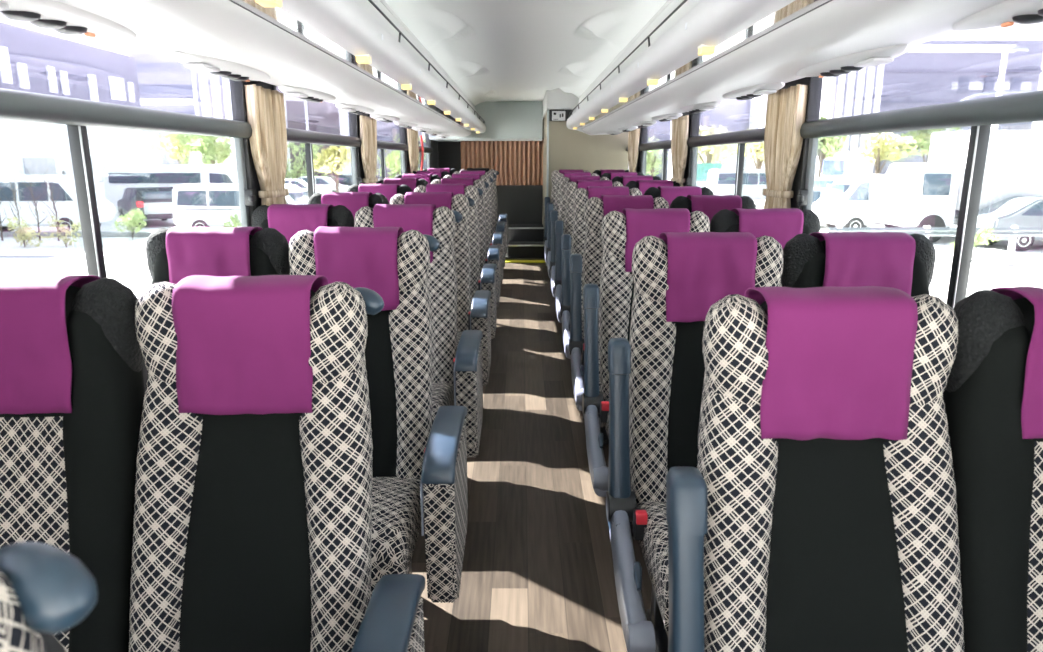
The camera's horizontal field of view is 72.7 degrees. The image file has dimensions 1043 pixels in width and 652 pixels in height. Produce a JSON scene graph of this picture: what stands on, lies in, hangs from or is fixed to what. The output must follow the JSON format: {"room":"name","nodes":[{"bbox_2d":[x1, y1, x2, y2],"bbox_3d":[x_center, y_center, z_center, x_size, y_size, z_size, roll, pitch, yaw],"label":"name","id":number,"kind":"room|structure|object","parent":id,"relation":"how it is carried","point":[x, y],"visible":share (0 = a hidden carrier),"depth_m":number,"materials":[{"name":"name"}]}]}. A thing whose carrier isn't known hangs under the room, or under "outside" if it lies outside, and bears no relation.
{"room":"vehicle interior","nodes":[
{"label":"vehicle interior","id":0,"kind":"room"},
{"bbox_2d":[245,80,438,208],"bbox_3d":[-1.222,-0.595,3.892,0.055,2.240,13.050,0,13,0],"label":"wall","id":1,"kind":"structure","parent":0,"point":[434,144],"depth_m":5.22,"materials":[{"name":"grey plastic"}]},
{"bbox_2d":[0,15,255,297],"bbox_3d":[-1.191,-0.429,2.267,0.068,1.060,1.830,0,13,0],"label":"window","id":2,"kind":"structure","parent":1,"relation":"in","point":[106,144],"depth_m":2.08,"materials":[{"name":"clear glass"}]},
{"bbox_2d":[0,0,485,137],"bbox_3d":[-0.827,-1.315,3.374,0.734,0.500,12.370,0,13,0],"label":"luggage rack","id":3,"kind":"object","parent":1,"relation":"attached to","point":[358,56],"visible":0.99,"depth_m":2.07,"materials":[{"name":"grey plastic"}]},
{"bbox_2d":[255,0,281,6],"bbox_3d":[-0.533,-0.690,1.492,0.042,0.027,0.052,0,13,0],"label":"reading lamp","id":4,"kind":"object","parent":3,"relation":"attached to","point":[265,3],"depth_m":1.48,"materials":[{"name":"yellow plastic"}]},
{"bbox_2d":[356,54,371,63],"bbox_3d":[-0.533,-0.903,2.387,0.046,0.032,0.056,0,13,0],"label":"reading lamp","id":5,"kind":"object","parent":3,"relation":"attached to","point":[362,58],"depth_m":2.36,"materials":[{"name":"yellow plastic"}]},
{"bbox_2d":[401,83,411,89],"bbox_3d":[-0.533,-1.113,3.283,0.046,0.032,0.056,0,13,0],"label":"reading lamp","id":6,"kind":"object","parent":3,"relation":"attached to","point":[408,86],"depth_m":3.26,"materials":[{"name":"yellow plastic"}]},
{"bbox_2d":[427,100,435,104],"bbox_3d":[-0.533,-1.323,4.178,0.046,0.032,0.056,0,13,0],"label":"reading lamp","id":7,"kind":"object","parent":3,"relation":"attached to","point":[430,102],"depth_m":4.15,"materials":[{"name":"yellow plastic"}]},
{"bbox_2d":[244,84,288,205],"bbox_3d":[-1.150,-0.710,3.269,0.079,0.730,0.434,0,13,0],"label":"curtain","id":8,"kind":"object","parent":1,"relation":"attached to","point":[265,108],"visible":0.65,"depth_m":3.18,"materials":[{"name":"beige fabric"}]},
{"bbox_2d":[272,85,362,204],"bbox_3d":[-1.191,-0.918,4.350,0.068,1.060,1.830,0,13,0],"label":"window","id":9,"kind":"structure","parent":1,"relation":"in","point":[324,142],"depth_m":4.27,"materials":[{"name":"clear glass"}]},
{"bbox_2d":[359,115,377,183],"bbox_3d":[-1.150,-1.202,5.367,0.079,0.730,0.464,0,13,0],"label":"curtain","id":10,"kind":"object","parent":1,"relation":"attached to","point":[368,126],"visible":0.69,"depth_m":5.25,"materials":[{"name":"beige fabric"}]},
{"bbox_2d":[368,114,408,178],"bbox_3d":[-1.191,-1.415,6.473,0.068,1.060,1.850,0,13,0],"label":"window","id":11,"kind":"structure","parent":1,"relation":"in","point":[392,148],"depth_m":6.56,"materials":[{"name":"clear glass"}]},
{"bbox_2d":[407,129,418,173],"bbox_3d":[-1.150,-1.707,7.519,0.079,0.730,0.504,0,13,0],"label":"curtain","id":12,"kind":"object","parent":1,"relation":"attached to","point":[412,135],"visible":0.6,"depth_m":7.41,"materials":[{"name":"beige fabric"}]},
{"bbox_2d":[411,128,432,170],"bbox_3d":[-1.191,-1.902,8.546,0.068,1.060,1.650,0,13,0],"label":"window","id":13,"kind":"structure","parent":1,"relation":"in","point":[428,150],"depth_m":8.93,"materials":[{"name":"clear glass"}]},
{"bbox_2d":[420,135,423,170],"bbox_3d":[-1.135,-1.954,8.067,0.044,0.420,0.110,0,13,0],"label":"banner","id":14,"kind":"object","parent":13,"relation":"hanging from","point":[422,147],"visible":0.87,"depth_m":8.04,"materials":[{"name":"red fabric"}]},
{"bbox_2d":[438,136,542,256],"bbox_3d":[0.020,-2.100,10.267,2.540,2.300,0.050,0,13,0],"label":"wall","id":15,"kind":"structure","parent":0,"point":[449,153],"depth_m":10.18,"materials":[{"name":"black"}]},
{"bbox_2d":[429,101,542,141],"bbox_3d":[-0.450,-2.753,9.472,1.460,0.525,1.100,0,13,0],"label":"trim","id":16,"kind":"structure","parent":15,"relation":"attached to","point":[504,120],"depth_m":9.40,"materials":[{"name":"grey plastic"}]},
{"bbox_2d":[461,138,542,184],"bbox_3d":[-0.279,-2.280,9.839,1.202,0.635,0.064,0,13,0],"label":"pleated curtain","id":17,"kind":"object","parent":16,"relation":"hanging from","point":[516,162],"visible":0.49,"depth_m":9.83,"materials":[{"name":"brown fabric"}]},
{"bbox_2d":[497,185,542,256],"bbox_3d":[-0.445,-1.421,9.758,1.470,1.010,0.950,0,13,0],"label":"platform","id":18,"kind":"object","parent":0,"point":[523,202],"visible":0.32,"depth_m":9.79,"materials":[{"name":"black"}]},
{"bbox_2d":[385,0,666,104],"bbox_3d":[0.020,-1.564,3.434,1.325,0.150,12.600,0,13,0],"label":"ceiling","id":19,"kind":"structure","parent":0,"point":[493,50],"depth_m":4.50,"materials":[{"name":"white plastic"}]},
{"bbox_2d":[412,257,667,651],"bbox_3d":[0.020,0.575,3.422,2.440,0.275,11.600,0,13,0],"label":"floor","id":20,"kind":"structure","parent":0,"point":[537,575],"depth_m":2.69,"materials":[{"name":"brown wood"}]},
{"bbox_2d":[0,541,97,651],"bbox_3d":[-0.477,0.751,0.284,0.571,1.138,0.778,0,13,0],"label":"seat","id":21,"kind":"object","parent":20,"relation":"on","point":[46,590],"visible":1,"depth_m":0.46,"materials":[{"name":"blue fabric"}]},
{"bbox_2d":[0,275,147,651],"bbox_3d":[-0.980,0.524,1.222,0.453,1.138,0.778,0,13,0],"label":"seat","id":22,"kind":"object","parent":20,"relation":"on","point":[74,374],"visible":0.91,"depth_m":1.35,"materials":[{"name":"fabric"}]},
{"bbox_2d":[146,226,289,371],"bbox_3d":[-0.964,0.307,2.075,0.453,1.138,0.778,0,13,0],"label":"seat","id":23,"kind":"object","parent":20,"relation":"on","point":[174,254],"visible":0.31,"depth_m":2.18,"materials":[{"name":"purple fabric"}]},
{"bbox_2d":[129,275,424,651],"bbox_3d":[-0.463,0.524,1.222,0.571,1.138,0.778,0,13,0],"label":"seat","id":24,"kind":"object","parent":20,"relation":"on","point":[252,528],"visible":1,"depth_m":1.34,"materials":[{"name":"fabric"}]},
{"bbox_2d":[251,204,353,274],"bbox_3d":[-0.964,0.086,2.948,0.453,1.138,0.778,0,13,0],"label":"seat","id":25,"kind":"object","parent":20,"relation":"on","point":[288,219],"visible":0.22,"depth_m":3.05,"materials":[{"name":"purple fabric"}]},
{"bbox_2d":[308,192,388,226],"bbox_3d":[-0.964,-0.123,3.772,0.453,1.138,0.778,0,13,0],"label":"seat","id":26,"kind":"object","parent":20,"relation":"on","point":[353,201],"visible":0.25,"depth_m":3.87,"materials":[{"name":"purple fabric"}]},
{"bbox_2d":[289,226,467,601],"bbox_3d":[-0.450,0.307,2.075,0.571,1.138,0.778,0,13,0],"label":"seat","id":27,"kind":"object","parent":20,"relation":"on","point":[419,467],"visible":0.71,"depth_m":2.18,"materials":[{"name":"fabric"}]},
{"bbox_2d":[371,477,423,595],"bbox_3d":[-0.510,0.551,1.985,0.444,0.169,0.491,0,13,0],"label":"seat cushion","id":28,"kind":"object","parent":27,"relation":"on","point":[396,501],"depth_m":1.85,"materials":[{"name":"fabric"}]},
{"bbox_2d":[347,184,411,203],"bbox_3d":[-0.964,-0.344,4.645,0.453,1.138,0.778,0,13,0],"label":"seat","id":29,"kind":"object","parent":20,"relation":"on","point":[388,190],"visible":0.16,"depth_m":4.74,"materials":[{"name":"purple fabric"}]},
{"bbox_2d":[376,178,428,191],"bbox_3d":[-0.964,-0.566,5.517,0.453,1.138,0.778,0,13,0],"label":"seat","id":30,"kind":"object","parent":20,"relation":"on","point":[412,183],"visible":0.13,"depth_m":5.62,"materials":[{"name":"purple fabric"}]},
{"bbox_2d":[394,174,440,183],"bbox_3d":[-0.964,-0.787,6.390,0.453,1.138,0.778,0,13,0],"label":"seat","id":31,"kind":"object","parent":20,"relation":"on","point":[429,178],"visible":0.15,"depth_m":6.50,"materials":[{"name":"purple fabric"}]},
{"bbox_2d":[354,204,482,456],"bbox_3d":[-0.450,0.086,2.948,0.571,1.138,0.778,0,13,0],"label":"seat","id":32,"kind":"object","parent":20,"relation":"on","point":[457,372],"visible":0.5,"depth_m":3.05,"materials":[{"name":"fabric"}]},
{"bbox_2d":[432,382,453,424],"bbox_3d":[-0.510,0.330,2.858,0.444,0.169,0.491,0,13,0],"label":"seat cushion","id":33,"kind":"object","parent":32,"relation":"on","point":[442,392],"depth_m":2.81,"materials":[{"name":"fabric"}]},
{"bbox_2d":[413,171,449,178],"bbox_3d":[-0.964,-1.008,7.262,0.453,1.138,0.778,0,13,0],"label":"seat","id":34,"kind":"object","parent":20,"relation":"on","point":[441,174],"visible":0.12,"depth_m":7.37,"materials":[{"name":"purple fabric"}]},
{"bbox_2d":[390,192,490,405],"bbox_3d":[-0.450,-0.123,3.772,0.571,1.138,0.778,0,13,0],"label":"seat","id":35,"kind":"object","parent":20,"relation":"on","point":[478,317],"visible":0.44,"depth_m":3.87,"materials":[{"name":"fabric"}]},
{"bbox_2d":[457,332,462,346],"bbox_3d":[-0.510,0.121,3.682,0.444,0.169,0.491,0,13,0],"label":"seat cushion","id":36,"kind":"object","parent":35,"relation":"on","point":[459,334],"depth_m":3.61,"materials":[{"name":"fabric"}]},
{"bbox_2d":[423,168,457,175],"bbox_3d":[-0.964,-1.230,8.135,0.453,1.138,0.778,0,13,0],"label":"seat","id":37,"kind":"object","parent":20,"relation":"on","point":[451,171],"visible":0.12,"depth_m":8.25,"materials":[{"name":"purple fabric"}]},
{"bbox_2d":[414,184,496,338],"bbox_3d":[-0.450,-0.344,4.645,0.571,1.138,0.778,0,13,0],"label":"seat","id":38,"kind":"object","parent":20,"relation":"on","point":[488,274],"visible":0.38,"depth_m":4.75,"materials":[{"name":"fabric"}]},
{"bbox_2d":[431,178,500,306],"bbox_3d":[-0.450,-0.566,5.517,0.571,1.138,0.778,0,13,0],"label":"seat","id":39,"kind":"object","parent":20,"relation":"on","point":[493,256],"visible":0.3,"depth_m":5.62,"materials":[{"name":"fabric"}]},
{"bbox_2d":[443,174,502,284],"bbox_3d":[-0.450,-0.787,6.389,0.571,1.138,0.778,0,13,0],"label":"seat","id":40,"kind":"object","parent":20,"relation":"on","point":[497,239],"visible":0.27,"depth_m":6.49,"materials":[{"name":"fabric"}]},
{"bbox_2d":[453,171,505,267],"bbox_3d":[-0.450,-1.008,7.262,0.571,1.138,0.778,0,13,0],"label":"seat","id":41,"kind":"object","parent":20,"relation":"on","point":[500,227],"visible":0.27,"depth_m":7.37,"materials":[{"name":"fabric"}]},
{"bbox_2d":[460,168,506,253],"bbox_3d":[-0.450,-1.230,8.135,0.571,1.138,0.778,0,13,0],"label":"seat","id":42,"kind":"object","parent":20,"relation":"on","point":[503,216],"visible":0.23,"depth_m":8.24,"materials":[{"name":"fabric"}]},
{"bbox_2d":[508,224,544,257],"bbox_3d":[0.062,-1.140,9.395,0.465,0.349,0.986,0,13,0],"label":"steps","id":43,"kind":"structure","parent":20,"relation":"on","point":[525,240],"depth_m":9.27,"materials":[{"name":"black"}]},
{"bbox_2d":[544,169,588,262],"bbox_3d":[0.509,-1.101,7.628,0.528,1.138,0.783,0,13,0],"label":"seat","id":44,"kind":"object","parent":20,"relation":"on","point":[554,173],"visible":0.23,"depth_m":7.73,"materials":[{"name":"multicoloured fabric"}]},
{"bbox_2d":[547,172,598,277],"bbox_3d":[0.509,-0.892,6.804,0.528,1.138,0.783,0,13,0],"label":"seat","id":45,"kind":"object","parent":20,"relation":"on","point":[558,176],"visible":0.17,"depth_m":6.90,"materials":[{"name":"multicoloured fabric"}]},
{"bbox_2d":[550,176,608,296],"bbox_3d":[0.509,-0.683,5.980,0.528,1.138,0.783,0,13,0],"label":"seat","id":46,"kind":"object","parent":20,"relation":"on","point":[564,181],"visible":0.18,"depth_m":6.08,"materials":[{"name":"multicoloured fabric"}]},
{"bbox_2d":[554,180,622,322],"bbox_3d":[0.509,-0.474,5.156,0.528,1.138,0.783,0,13,0],"label":"seat","id":47,"kind":"object","parent":20,"relation":"on","point":[571,187],"visible":0.22,"depth_m":5.25,"materials":[{"name":"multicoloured fabric"}]},
{"bbox_2d":[560,186,641,375],"bbox_3d":[0.509,-0.265,4.332,0.528,1.138,0.783,0,13,0],"label":"seat","id":48,"kind":"object","parent":20,"relation":"on","point":[581,195],"visible":0.26,"depth_m":4.43,"materials":[{"name":"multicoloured fabric"}]},
{"bbox_2d":[582,308,583,338],"bbox_3d":[0.547,-0.022,4.244,0.444,0.169,0.491,0,13,0],"label":"seat cushion","id":49,"kind":"object","parent":48,"relation":"on","point":[582,308],"depth_m":4.01,"materials":[{"name":"fabric"}]},
{"bbox_2d":[592,169,628,177],"bbox_3d":[1.000,-1.102,7.631,0.453,1.138,0.778,0,13,0],"label":"seat","id":50,"kind":"object","parent":20,"relation":"on","point":[598,172],"visible":0.12,"depth_m":7.74,"materials":[{"name":"purple fabric"}]},
{"bbox_2d":[569,195,668,443],"bbox_3d":[0.509,-0.061,3.527,0.528,1.138,0.783,0,13,0],"label":"seat","id":51,"kind":"object","parent":20,"relation":"on","point":[595,209],"visible":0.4,"depth_m":3.63,"materials":[{"name":"multicoloured fabric"}]},
{"bbox_2d":[598,345,600,391],"bbox_3d":[0.547,0.182,3.439,0.444,0.169,0.491,0,13,0],"label":"seat cushion","id":52,"kind":"object","parent":51,"relation":"on","point":[598,345],"depth_m":3.22,"materials":[{"name":"fabric"}]},
{"bbox_2d":[601,172,644,180],"bbox_3d":[1.000,-0.893,6.807,0.453,1.138,0.778,0,13,0],"label":"seat","id":53,"kind":"object","parent":20,"relation":"on","point":[611,175],"visible":0.13,"depth_m":6.93,"materials":[{"name":"purple fabric"}]},
{"bbox_2d":[612,176,660,185],"bbox_3d":[1.000,-0.684,5.982,0.453,1.138,0.778,0,13,0],"label":"seat","id":54,"kind":"object","parent":20,"relation":"on","point":[624,180],"visible":0.12,"depth_m":6.08,"materials":[{"name":"purple fabric"}]},
{"bbox_2d":[582,208,709,536],"bbox_3d":[0.509,0.141,2.732,0.528,1.138,0.783,0,13,0],"label":"seat","id":55,"kind":"object","parent":20,"relation":"on","point":[620,232],"visible":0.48,"depth_m":2.84,"materials":[{"name":"multicoloured fabric"}]},
{"bbox_2d":[604,411,630,472],"bbox_3d":[0.547,0.384,2.644,0.444,0.169,0.491,0,13,0],"label":"armrest","id":56,"kind":"object","parent":55,"relation":"on","point":[606,413],"depth_m":2.68,"materials":[{"name":"plastic"}]},
{"bbox_2d":[625,180,679,194],"bbox_3d":[1.000,-0.475,5.158,0.453,1.138,0.778,0,13,0],"label":"seat","id":57,"kind":"object","parent":20,"relation":"on","point":[642,185],"visible":0.17,"depth_m":5.26,"materials":[{"name":"purple fabric"}]},
{"bbox_2d":[644,186,713,207],"bbox_3d":[1.000,-0.266,4.334,0.453,1.138,0.778,0,13,0],"label":"seat","id":58,"kind":"object","parent":20,"relation":"on","point":[669,193],"visible":0.19,"depth_m":4.44,"materials":[{"name":"purple fabric"}]},
{"bbox_2d":[606,232,782,651],"bbox_3d":[0.509,0.345,1.927,0.528,1.138,0.783,0,13,0],"label":"seat","id":59,"kind":"object","parent":20,"relation":"on","point":[656,376],"visible":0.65,"depth_m":2.04,"materials":[{"name":"multicoloured fabric"}]},
{"bbox_2d":[632,501,668,630],"bbox_3d":[0.547,0.588,1.840,0.444,0.169,0.491,0,13,0],"label":"seat cushion","id":60,"kind":"object","parent":59,"relation":"on","point":[652,538],"depth_m":1.79,"materials":[{"name":"fabric"}]},
{"bbox_2d":[670,195,755,221],"bbox_3d":[1.000,-0.062,3.530,0.453,1.138,0.778,0,13,0],"label":"seat","id":61,"kind":"object","parent":20,"relation":"on","point":[709,205],"visible":0.19,"depth_m":3.63,"materials":[{"name":"purple fabric"}]},
{"bbox_2d":[710,208,820,286],"bbox_3d":[1.000,0.140,2.735,0.453,1.138,0.778,0,13,0],"label":"seat","id":62,"kind":"object","parent":20,"relation":"on","point":[782,224],"visible":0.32,"depth_m":2.84,"materials":[{"name":"purple fabric"}]},
{"bbox_2d":[666,286,963,651],"bbox_3d":[0.509,0.553,1.103,0.528,1.138,0.783,0,13,0],"label":"seat","id":63,"kind":"object","parent":20,"relation":"on","point":[817,511],"visible":1,"depth_m":1.23,"materials":[{"name":"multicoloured fabric"}]},
{"bbox_2d":[781,232,935,296],"bbox_3d":[1.000,0.344,1.930,0.453,1.138,0.778,0,13,0],"label":"seat","id":64,"kind":"object","parent":20,"relation":"on","point":[905,262],"visible":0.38,"depth_m":2.04,"materials":[{"name":"purple fabric"}]},
{"bbox_2d":[943,286,1042,651],"bbox_3d":[1.000,0.553,1.106,0.453,1.138,0.778,0,13,0],"label":"seat","id":65,"kind":"object","parent":20,"relation":"on","point":[993,392],"visible":0.86,"depth_m":1.23,"materials":[{"name":"black fabric"}]},
{"bbox_2d":[542,113,628,226],"bbox_3d":[0.765,-1.754,9.223,0.930,1.903,2.040,0,13,0],"label":"wall","id":66,"kind":"structure","parent":0,"point":[569,149],"depth_m":8.12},
{"bbox_2d":[546,110,548,265],"bbox_3d":[0.300,-1.567,8.207,0.024,1.803,0.025,0,13,0],"label":"trim","id":67,"kind":"structure","parent":66,"relation":"attached to","point":[547,169],"depth_m":8.11,"materials":[{"name":"grey"}]},
{"bbox_2d":[552,111,564,120],"bbox_3d":[0.420,-2.375,8.004,0.150,0.104,0.019,0,13,0],"label":"plate","id":68,"kind":"object","parent":66,"relation":"attached to","point":[556,115],"visible":1,"depth_m":8.00,"materials":[{"name":"grey"}]},
{"bbox_2d":[542,88,578,117],"bbox_3d":[0.756,-2.794,8.964,0.948,0.234,2.070,0,13,0],"label":"trim","id":69,"kind":"structure","parent":66,"relation":"on","point":[556,99],"depth_m":7.96,"materials":[{"name":"grey plastic"}]},
{"bbox_2d":[549,110,572,120],"bbox_3d":[0.542,-2.386,8.021,0.455,0.122,0.017,0,13,0],"label":"trim","id":70,"kind":"structure","parent":66,"relation":"attached to","point":[567,112],"depth_m":8.01,"materials":[{"name":"black plastic"}]},
{"bbox_2d":[636,77,807,207],"bbox_3d":[1.262,-0.595,3.892,0.055,2.240,13.050,0,13,0],"label":"wall","id":71,"kind":"structure","parent":0,"point":[803,81],"depth_m":3.23,"materials":[{"name":"grey plastic"}]},
{"bbox_2d":[628,129,639,171],"bbox_3d":[1.190,-1.707,7.519,0.079,0.730,0.504,0,13,0],"label":"curtain","id":72,"kind":"object","parent":71,"relation":"attached to","point":[633,137],"visible":0.58,"depth_m":7.42,"materials":[{"name":"beige fabric"}]},
{"bbox_2d":[638,120,671,179],"bbox_3d":[1.231,-1.415,6.473,0.068,1.060,1.850,0,13,0],"label":"window","id":73,"kind":"structure","parent":71,"relation":"in","point":[654,148],"depth_m":6.58,"materials":[{"name":"clear glass"}]},
{"bbox_2d":[670,115,688,186],"bbox_3d":[1.190,-1.202,5.367,0.079,0.730,0.464,0,13,0],"label":"curtain","id":74,"kind":"object","parent":71,"relation":"attached to","point":[680,126],"visible":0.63,"depth_m":5.25,"materials":[{"name":"beige fabric"}]},
{"bbox_2d":[685,95,767,208],"bbox_3d":[1.231,-0.918,4.350,0.068,1.060,1.830,0,13,0],"label":"window","id":75,"kind":"structure","parent":71,"relation":"in","point":[725,143],"depth_m":4.26,"materials":[{"name":"clear glass"}]},
{"bbox_2d":[763,84,807,208],"bbox_3d":[1.190,-0.710,3.269,0.079,0.730,0.434,0,13,0],"label":"curtain","id":76,"kind":"object","parent":71,"relation":"attached to","point":[786,108],"visible":0.71,"depth_m":3.19,"materials":[{"name":"beige fabric"}]},
{"bbox_2d":[566,0,1042,134],"bbox_3d":[0.867,-1.141,2.629,0.734,0.500,10.840,0,13,0],"label":"luggage rack","id":77,"kind":"object","parent":71,"relation":"attached to","point":[692,56],"visible":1,"depth_m":2.10,"materials":[{"name":"grey plastic"}]},
{"bbox_2d":[619,97,627,101],"bbox_3d":[0.573,-1.277,3.984,0.046,0.032,0.056,0,13,0],"label":"reading lamp","id":78,"kind":"object","parent":77,"relation":"attached to","point":[621,99],"depth_m":3.96,"materials":[{"name":"yellow plastic"}]},
{"bbox_2d":[647,78,658,85],"bbox_3d":[0.573,-1.067,3.088,0.046,0.032,0.056,0,13,0],"label":"reading lamp","id":79,"kind":"object","parent":77,"relation":"attached to","point":[650,81],"depth_m":3.07,"materials":[{"name":"yellow plastic"}]},
{"bbox_2d":[697,44,715,55],"bbox_3d":[0.573,-0.857,2.192,0.046,0.032,0.056,0,13,0],"label":"reading lamp","id":80,"kind":"object","parent":77,"relation":"attached to","point":[703,49],"depth_m":2.17,"materials":[{"name":"yellow plastic"}]},
{"bbox_2d":[796,22,1042,308],"bbox_3d":[1.231,-0.429,2.267,0.068,1.060,1.830,0,13,0],"label":"window","id":81,"kind":"structure","parent":71,"relation":"in","point":[941,141],"depth_m":2.09,"materials":[{"name":"clear glass"}]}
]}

